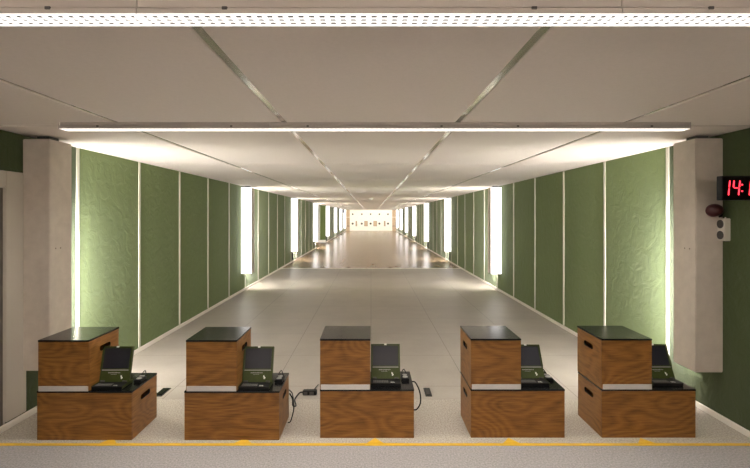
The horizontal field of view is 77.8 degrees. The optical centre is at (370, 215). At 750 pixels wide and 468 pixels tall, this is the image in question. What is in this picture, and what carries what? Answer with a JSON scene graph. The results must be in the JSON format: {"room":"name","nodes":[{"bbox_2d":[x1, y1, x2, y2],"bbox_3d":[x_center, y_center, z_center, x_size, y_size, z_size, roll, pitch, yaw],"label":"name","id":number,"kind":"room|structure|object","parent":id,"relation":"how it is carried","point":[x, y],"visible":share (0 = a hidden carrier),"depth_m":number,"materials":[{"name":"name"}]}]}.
{"room":"sports facility","nodes":[
{"label":"sports facility","id":0,"kind":"room"},
{"bbox_2d":[0,130,345,424],"bbox_3d":[-3.660,0.150,24.900,1.679,3.000,55.000,0,0,0],"label":"wall","id":1,"kind":"structure","parent":0,"point":[154,248],"depth_m":6.13,"materials":[{"name":"green"}]},
{"bbox_2d":[0,170,25,425],"bbox_3d":[-2.911,0.650,3.115,0.178,2.000,1.390,0,0,0],"label":"door","id":2,"kind":"structure","parent":1,"relation":"in","point":[12,374],"depth_m":3.64,"materials":[{"name":"beige paint"}]},
{"bbox_2d":[23,136,70,370],"bbox_3d":[-2.718,0.299,3.930,0.224,1.918,0.310,0,0,0],"label":"pillar","id":3,"kind":"structure","parent":1,"relation":"attached to","point":[46,160],"depth_m":3.77,"materials":[{"name":"concrete"}]},
{"bbox_2d":[0,230,345,433],"bbox_3d":[-3.572,1.570,24.750,1.536,0.160,54.700,0,0,0],"label":"baseboard","id":4,"kind":"structure","parent":1,"relation":"attached to","point":[32,411],"depth_m":6.44,"materials":[{"name":"beige paint"}]},
{"bbox_2d":[241,186,253,273],"bbox_3d":[-2.719,0.299,10.290,0.222,1.918,0.310,0,0,0],"label":"pillar","id":5,"kind":"structure","parent":1,"relation":"attached to","point":[247,192],"depth_m":10.13,"materials":[{"name":"paint"}]},
{"bbox_2d":[291,197,298,259],"bbox_3d":[-2.719,0.449,16.650,0.222,2.218,0.310,0,0,0],"label":"pillar","id":6,"kind":"structure","parent":1,"relation":"attached to","point":[294,201],"depth_m":16.49,"materials":[{"name":"paint"}]},
{"bbox_2d":[313,203,318,247],"bbox_3d":[-2.719,0.449,23.010,0.222,2.218,0.310,0,0,0],"label":"pillar","id":7,"kind":"structure","parent":1,"relation":"attached to","point":[315,205],"depth_m":22.85,"materials":[{"name":"concrete"}]},
{"bbox_2d":[326,206,329,240],"bbox_3d":[-2.719,0.449,29.370,0.222,2.218,0.310,0,0,0],"label":"pillar","id":8,"kind":"structure","parent":1,"relation":"attached to","point":[327,207],"depth_m":29.22,"materials":[{"name":"concrete"}]},
{"bbox_2d":[334,207,336,231],"bbox_3d":[-2.719,0.299,35.730,0.222,1.918,0.310,0,0,0],"label":"pillar","id":9,"kind":"structure","parent":1,"relation":"attached to","point":[335,208],"depth_m":35.58,"materials":[{"name":"concrete"}]},
{"bbox_2d":[340,209,341,229],"bbox_3d":[-2.719,0.299,42.090,0.222,1.918,0.310,0,0,0],"label":"pillar","id":10,"kind":"structure","parent":1,"relation":"attached to","point":[340,209],"depth_m":41.93,"materials":[{"name":"paint"}]},
{"bbox_2d":[344,210,345,227],"bbox_3d":[-2.719,0.299,48.450,0.222,1.918,0.310,0,0,0],"label":"pillar","id":11,"kind":"structure","parent":1,"relation":"attached to","point":[344,210],"depth_m":48.30,"materials":[{"name":"concrete"}]},
{"bbox_2d":[350,210,391,230],"bbox_3d":[0.000,0.175,52.175,5.700,2.950,0.150,0,0,0],"label":"wall","id":12,"kind":"structure","parent":0,"point":[357,216],"depth_m":52.10,"materials":[{"name":"white paint"}]},
{"bbox_2d":[0,26,749,209],"bbox_3d":[0.000,-0.735,23.500,6.060,0.150,52.200,0,0,0],"label":"ceiling","id":13,"kind":"structure","parent":0,"point":[50,75],"depth_m":2.48,"materials":[{"name":"beige paint"}]},
{"bbox_2d":[58,122,690,130],"bbox_3d":[0.025,-0.636,3.309,4.447,0.048,0.092,0,0,0],"label":"ceiling light","id":14,"kind":"object","parent":13,"relation":"attached to","point":[66,126],"visible":1,"depth_m":3.27,"materials":[{"name":"beige plastic"}]},
{"bbox_2d":[0,0,749,25],"bbox_3d":[0.025,-0.636,1.454,4.447,0.048,0.092,0,0,0],"label":"ceiling light","id":15,"kind":"object","parent":13,"relation":"attached to","point":[12,12],"visible":1,"depth_m":1.42,"materials":[{"name":"beige plastic"}]},
{"bbox_2d":[0,231,749,467],"bbox_3d":[-0.785,1.698,24.900,7.630,0.104,55.000,0,0,0],"label":"floor","id":16,"kind":"structure","parent":0,"point":[411,297],"depth_m":4.93,"materials":[{"name":"stone"}]},
{"bbox_2d":[37,373,156,439],"bbox_3d":[-2.110,1.470,3.622,0.701,0.361,0.404,0,0,0],"label":"wooden box","id":17,"kind":"object","parent":16,"relation":"on","point":[122,414],"visible":0.84,"depth_m":3.42,"materials":[{"name":"brown wood"}]},
{"bbox_2d":[38,327,118,390],"bbox_3d":[-2.264,1.101,3.625,0.376,0.375,0.418,0,0,0],"label":"wooden box","id":18,"kind":"object","parent":17,"relation":"on","point":[70,359],"visible":0.91,"depth_m":3.42,"materials":[{"name":"brown wood"}]},
{"bbox_2d":[91,346,134,389],"bbox_3d":[-1.961,1.148,3.539,0.230,0.281,0.189,0,0,0],"label":"monitor","id":19,"kind":"object","parent":17,"relation":"on","point":[117,361],"visible":1,"depth_m":3.57,"materials":[{"name":"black plastic"}]},
{"bbox_2d":[91,379,131,389],"bbox_3d":[-1.961,1.278,3.525,0.226,0.022,0.160,0,0,0],"label":"tray","id":20,"kind":"object","parent":19,"relation":"on","point":[103,384],"depth_m":3.50,"materials":[{"name":"black plastic"}]},
{"bbox_2d":[133,370,146,382],"bbox_3d":[-1.806,1.262,3.659,0.060,0.054,0.143,0,0,0],"label":"control unit","id":21,"kind":"object","parent":17,"relation":"on","point":[140,378],"visible":1,"depth_m":3.62,"materials":[{"name":"black plastic"}]},
{"bbox_2d":[101,440,115,442],"bbox_3d":[-1.910,1.649,3.415,0.120,0.002,0.078,0,0,0],"label":"marker","id":22,"kind":"object","parent":16,"relation":"on","point":[107,441],"visible":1,"depth_m":3.40,"materials":[{"name":"yellow paint"}]},
{"bbox_2d":[157,388,170,395],"bbox_3d":[-1.950,1.645,4.350,0.075,0.010,0.200,0,0,0],"label":"socket","id":23,"kind":"object","parent":16,"relation":"on","point":[162,391],"visible":0.82,"depth_m":4.34,"materials":[{"name":"black plastic"}]},
{"bbox_2d":[184,373,288,439],"bbox_3d":[-1.024,1.470,3.622,0.701,0.361,0.404,0,0,0],"label":"wooden box","id":24,"kind":"object","parent":16,"relation":"on","point":[239,414],"visible":0.84,"depth_m":3.42,"materials":[{"name":"brown wood"}]},
{"bbox_2d":[186,327,250,390],"bbox_3d":[-1.175,1.101,3.625,0.376,0.375,0.418,0,0,0],"label":"wooden box","id":25,"kind":"object","parent":24,"relation":"on","point":[214,355],"visible":0.96,"depth_m":3.42,"materials":[{"name":"brown wood"}]},
{"bbox_2d":[238,346,274,389],"bbox_3d":[-0.870,1.150,3.543,0.230,0.278,0.201,0,0,0],"label":"monitor","id":26,"kind":"object","parent":24,"relation":"on","point":[258,361],"visible":1,"depth_m":3.57,"materials":[{"name":"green plastic"}]},
{"bbox_2d":[238,382,270,389],"bbox_3d":[-0.870,1.278,3.522,0.226,0.022,0.160,0,0,0],"label":"tray","id":27,"kind":"object","parent":26,"relation":"on","point":[243,385],"depth_m":3.46,"materials":[{"name":"black plastic"}]},
{"bbox_2d":[275,370,284,382],"bbox_3d":[-0.715,1.262,3.659,0.060,0.054,0.143,0,0,0],"label":"control unit","id":28,"kind":"object","parent":24,"relation":"on","point":[279,379],"visible":1,"depth_m":3.62,"materials":[{"name":"grey plastic"}]},
{"bbox_2d":[236,440,250,442],"bbox_3d":[-0.930,1.649,3.415,0.120,0.002,0.078,0,0,0],"label":"marker","id":29,"kind":"object","parent":16,"relation":"on","point":[240,441],"visible":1,"depth_m":3.40,"materials":[{"name":"yellow paint"}]},
{"bbox_2d":[288,389,293,422],"bbox_3d":[-0.638,1.522,3.715,0.054,0.251,0.078,0,0,0],"label":"cable","id":30,"kind":"object","parent":16,"relation":"on","point":[289,389],"visible":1,"depth_m":3.70,"materials":[{"name":"black plastic"}]},
{"bbox_2d":[289,391,302,406],"bbox_3d":[-0.658,1.546,4.050,0.056,0.197,0.511,0,0,0],"label":"power cable","id":31,"kind":"object","parent":16,"relation":"on","point":[302,391],"visible":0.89,"depth_m":4.02,"materials":[{"name":"black plastic"}]},
{"bbox_2d":[302,384,318,394],"bbox_3d":[-0.565,1.629,4.403,0.130,0.040,0.275,0,0,0],"label":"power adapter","id":32,"kind":"object","parent":16,"relation":"on","point":[305,391],"visible":1,"depth_m":4.28,"materials":[{"name":"black plastic"}]},
{"bbox_2d":[346,210,349,230],"bbox_3d":[-2.580,0.400,52.010,0.400,2.500,0.180,0,0,0],"label":"wall panel","id":33,"kind":"object","parent":16,"relation":"on","point":[347,211],"visible":0.88,"depth_m":51.96,"materials":[{"name":"beige wood"}]},
{"bbox_2d":[320,371,413,437],"bbox_3d":[-0.029,1.470,3.655,0.701,0.361,0.404,0,0,0],"label":"wooden box","id":34,"kind":"object","parent":16,"relation":"on","point":[379,411],"visible":0.87,"depth_m":3.46,"materials":[{"name":"brown wood"}]},
{"bbox_2d":[320,326,370,389],"bbox_3d":[-0.192,1.101,3.658,0.376,0.375,0.418,0,0,0],"label":"wooden box","id":35,"kind":"object","parent":34,"relation":"on","point":[344,350],"visible":1,"depth_m":3.46,"materials":[{"name":"brown wood"}]},
{"bbox_2d":[371,344,400,385],"bbox_3d":[0.113,1.151,3.620,0.230,0.275,0.210,0,0,0],"label":"monitor","id":36,"kind":"object","parent":34,"relation":"on","point":[385,358],"visible":1,"depth_m":3.65,"materials":[{"name":"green plastic"}]},
{"bbox_2d":[371,379,400,385],"bbox_3d":[0.113,1.278,3.595,0.226,0.022,0.160,0,0,0],"label":"tray","id":37,"kind":"object","parent":36,"relation":"on","point":[374,382],"depth_m":3.53,"materials":[{"name":"black plastic"}]},
{"bbox_2d":[401,369,408,380],"bbox_3d":[0.268,1.262,3.692,0.060,0.054,0.143,0,0,0],"label":"control unit","id":38,"kind":"object","parent":34,"relation":"on","point":[404,377],"visible":1,"depth_m":3.65,"materials":[{"name":"grey plastic"}]},
{"bbox_2d":[412,381,420,410],"bbox_3d":[0.358,1.409,3.650,0.072,0.199,0.110,0,0,0],"label":"cable","id":39,"kind":"object","parent":34,"relation":"attached to","point":[412,381],"visible":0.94,"depth_m":3.65,"materials":[{"name":"black plastic"}]},
{"bbox_2d":[0,443,749,445],"bbox_3d":[0.000,1.649,3.356,5.616,0.002,0.036,0,0,0],"label":"floor line","id":40,"kind":"object","parent":16,"relation":"on","point":[1,444],"depth_m":3.35,"materials":[{"name":"yellow paint"}]},
{"bbox_2d":[368,438,382,442],"bbox_3d":[0.030,1.649,3.415,0.120,0.002,0.078,0,0,0],"label":"marker","id":41,"kind":"object","parent":16,"relation":"on","point":[374,440],"visible":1,"depth_m":3.40,"materials":[{"name":"yellow paint"}]},
{"bbox_2d":[392,210,395,230],"bbox_3d":[2.580,0.400,52.010,0.400,2.500,0.180,0,0,0],"label":"wall panel","id":42,"kind":"object","parent":16,"relation":"on","point":[393,211],"visible":0.88,"depth_m":51.96,"materials":[{"name":"beige wood"}]},
{"bbox_2d":[423,388,431,395],"bbox_3d":[0.530,1.645,4.350,0.060,0.010,0.200,0,0,0],"label":"socket","id":43,"kind":"object","parent":16,"relation":"on","point":[427,391],"visible":1,"depth_m":4.34,"materials":[{"name":"black plastic"}]},
{"bbox_2d":[504,438,518,442],"bbox_3d":[1.020,1.649,3.415,0.120,0.002,0.078,0,0,0],"label":"marker","id":44,"kind":"object","parent":16,"relation":"on","point":[508,440],"visible":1,"depth_m":3.40,"materials":[{"name":"yellow paint"}]},
{"bbox_2d":[460,371,564,437],"bbox_3d":[1.093,1.470,3.660,0.701,0.361,0.404,0,0,0],"label":"wooden box","id":45,"kind":"object","parent":16,"relation":"on","point":[527,411],"visible":0.93,"depth_m":3.46,"materials":[{"name":"brown wood"}]},
{"bbox_2d":[460,326,520,388],"bbox_3d":[0.930,1.101,3.663,0.376,0.375,0.418,0,0,0],"label":"wooden box","id":46,"kind":"object","parent":45,"relation":"on","point":[490,356],"visible":1,"depth_m":3.46,"materials":[{"name":"brown wood"}]},
{"bbox_2d":[521,344,549,385],"bbox_3d":[1.239,1.160,3.645,0.230,0.257,0.249,0,0,0],"label":"monitor","id":47,"kind":"object","parent":45,"relation":"on","point":[532,373],"visible":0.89,"depth_m":3.66,"materials":[{"name":"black plastic"}]},
{"bbox_2d":[521,379,548,385],"bbox_3d":[1.239,1.278,3.600,0.226,0.022,0.160,0,0,0],"label":"tray","id":48,"kind":"object","parent":47,"relation":"on","point":[524,382],"depth_m":3.54,"materials":[{"name":"black plastic"}]},
{"bbox_2d":[543,369,552,380],"bbox_3d":[1.394,1.262,3.697,0.060,0.054,0.143,0,0,0],"label":"control unit","id":49,"kind":"object","parent":45,"relation":"on","point":[548,377],"visible":0.73,"depth_m":3.65,"materials":[{"name":"grey plastic"}]},
{"bbox_2d":[578,372,695,437],"bbox_3d":[2.067,1.470,3.660,0.701,0.361,0.404,0,0,0],"label":"wooden box","id":50,"kind":"object","parent":16,"relation":"on","point":[658,411],"visible":0.81,"depth_m":3.46,"materials":[{"name":"brown wood"}]},
{"bbox_2d":[577,326,651,388],"bbox_3d":[1.904,1.101,3.663,0.376,0.375,0.418,0,0,0],"label":"wooden box","id":51,"kind":"object","parent":50,"relation":"on","point":[610,357],"visible":1,"depth_m":3.46,"materials":[{"name":"brown wood"}]},
{"bbox_2d":[652,344,682,385],"bbox_3d":[2.253,1.157,3.639,0.230,0.263,0.238,0,0,0],"label":"monitor","id":52,"kind":"object","parent":50,"relation":"on","point":[662,372],"visible":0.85,"depth_m":3.65,"materials":[{"name":"black plastic"}]},
{"bbox_2d":[652,379,682,385],"bbox_3d":[2.253,1.278,3.600,0.226,0.022,0.160,0,0,0],"label":"tray","id":53,"kind":"object","parent":52,"relation":"on","point":[655,382],"depth_m":3.54,"materials":[{"name":"black plastic"}]},
{"bbox_2d":[638,438,652,442],"bbox_3d":[2.000,1.649,3.415,0.120,0.002,0.078,0,0,0],"label":"marker","id":54,"kind":"object","parent":16,"relation":"on","point":[641,440],"visible":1,"depth_m":3.40,"materials":[{"name":"yellow paint"}]},
{"bbox_2d":[396,128,749,430],"bbox_3d":[2.916,0.150,24.900,0.189,3.000,55.000,0,0,0],"label":"wall","id":55,"kind":"structure","parent":0,"point":[590,245],"depth_m":5.45,"materials":[{"name":"green"}]},
{"bbox_2d":[396,210,397,227],"bbox_3d":[2.719,0.299,48.410,0.222,1.918,0.310,0,0,0],"label":"pillar","id":56,"kind":"structure","parent":55,"relation":"attached to","point":[396,210],"depth_m":48.25,"materials":[{"name":"concrete"}]},
{"bbox_2d":[400,209,401,229],"bbox_3d":[2.719,0.299,42.050,0.222,1.918,0.310,0,0,0],"label":"pillar","id":57,"kind":"structure","parent":55,"relation":"attached to","point":[400,209],"depth_m":41.89,"materials":[{"name":"paint"}]},
{"bbox_2d":[405,207,407,231],"bbox_3d":[2.719,0.299,35.690,0.222,1.918,0.310,0,0,0],"label":"pillar","id":58,"kind":"structure","parent":55,"relation":"attached to","point":[406,208],"depth_m":35.53,"materials":[{"name":"paint"}]},
{"bbox_2d":[412,206,415,240],"bbox_3d":[2.719,0.449,29.330,0.222,2.218,0.310,0,0,0],"label":"pillar","id":59,"kind":"structure","parent":55,"relation":"attached to","point":[413,207],"depth_m":29.17,"materials":[{"name":"concrete"}]},
{"bbox_2d":[424,203,428,247],"bbox_3d":[2.719,0.449,22.970,0.222,2.218,0.310,0,0,0],"label":"pillar","id":60,"kind":"structure","parent":55,"relation":"attached to","point":[426,205],"depth_m":22.82,"materials":[{"name":"concrete"}]},
{"bbox_2d":[443,197,450,259],"bbox_3d":[2.719,0.449,16.610,0.222,2.218,0.310,0,0,0],"label":"pillar","id":61,"kind":"structure","parent":55,"relation":"attached to","point":[446,201],"depth_m":16.46,"materials":[{"name":"concrete"}]},
{"bbox_2d":[488,186,500,273],"bbox_3d":[2.719,0.299,10.250,0.222,1.918,0.310,0,0,0],"label":"pillar","id":62,"kind":"structure","parent":55,"relation":"attached to","point":[494,192],"depth_m":10.09,"materials":[{"name":"concrete"}]},
{"bbox_2d":[396,230,749,437],"bbox_3d":[2.819,1.627,24.750,0.022,0.045,54.700,0,0,0],"label":"baseboard","id":63,"kind":"structure","parent":55,"relation":"attached to","point":[702,407],"depth_m":6.46,"materials":[{"name":"beige paint"}]},
{"bbox_2d":[673,136,722,371],"bbox_3d":[2.718,0.299,3.890,0.224,1.918,0.310,0,0,0],"label":"pillar","id":64,"kind":"structure","parent":55,"relation":"attached to","point":[697,160],"depth_m":3.73,"materials":[{"name":"concrete"}]},
{"bbox_2d":[705,204,723,217],"bbox_3d":[2.757,-0.037,3.730,0.145,0.123,0.131,0,0,0],"label":"warning lamp","id":65,"kind":"object","parent":55,"relation":"attached to","point":[713,210],"visible":0.94,"depth_m":3.69,"materials":[{"name":"red plastic"}]},
{"bbox_2d":[717,217,729,240],"bbox_3d":[2.804,0.103,3.699,0.052,0.188,0.094,0,0,0],"label":"wall socket","id":66,"kind":"object","parent":55,"relation":"attached to","point":[723,224],"visible":1,"depth_m":3.67,"materials":[{"name":"beige plastic"}]},
{"bbox_2d":[717,176,749,199],"bbox_3d":[2.547,-0.180,3.022,0.564,0.157,0.056,0,0,0],"label":"digital clock","id":67,"kind":"object","parent":55,"relation":"attached to","point":[728,187],"visible":1,"depth_m":3.00,"materials":[{"name":"black plastic"}]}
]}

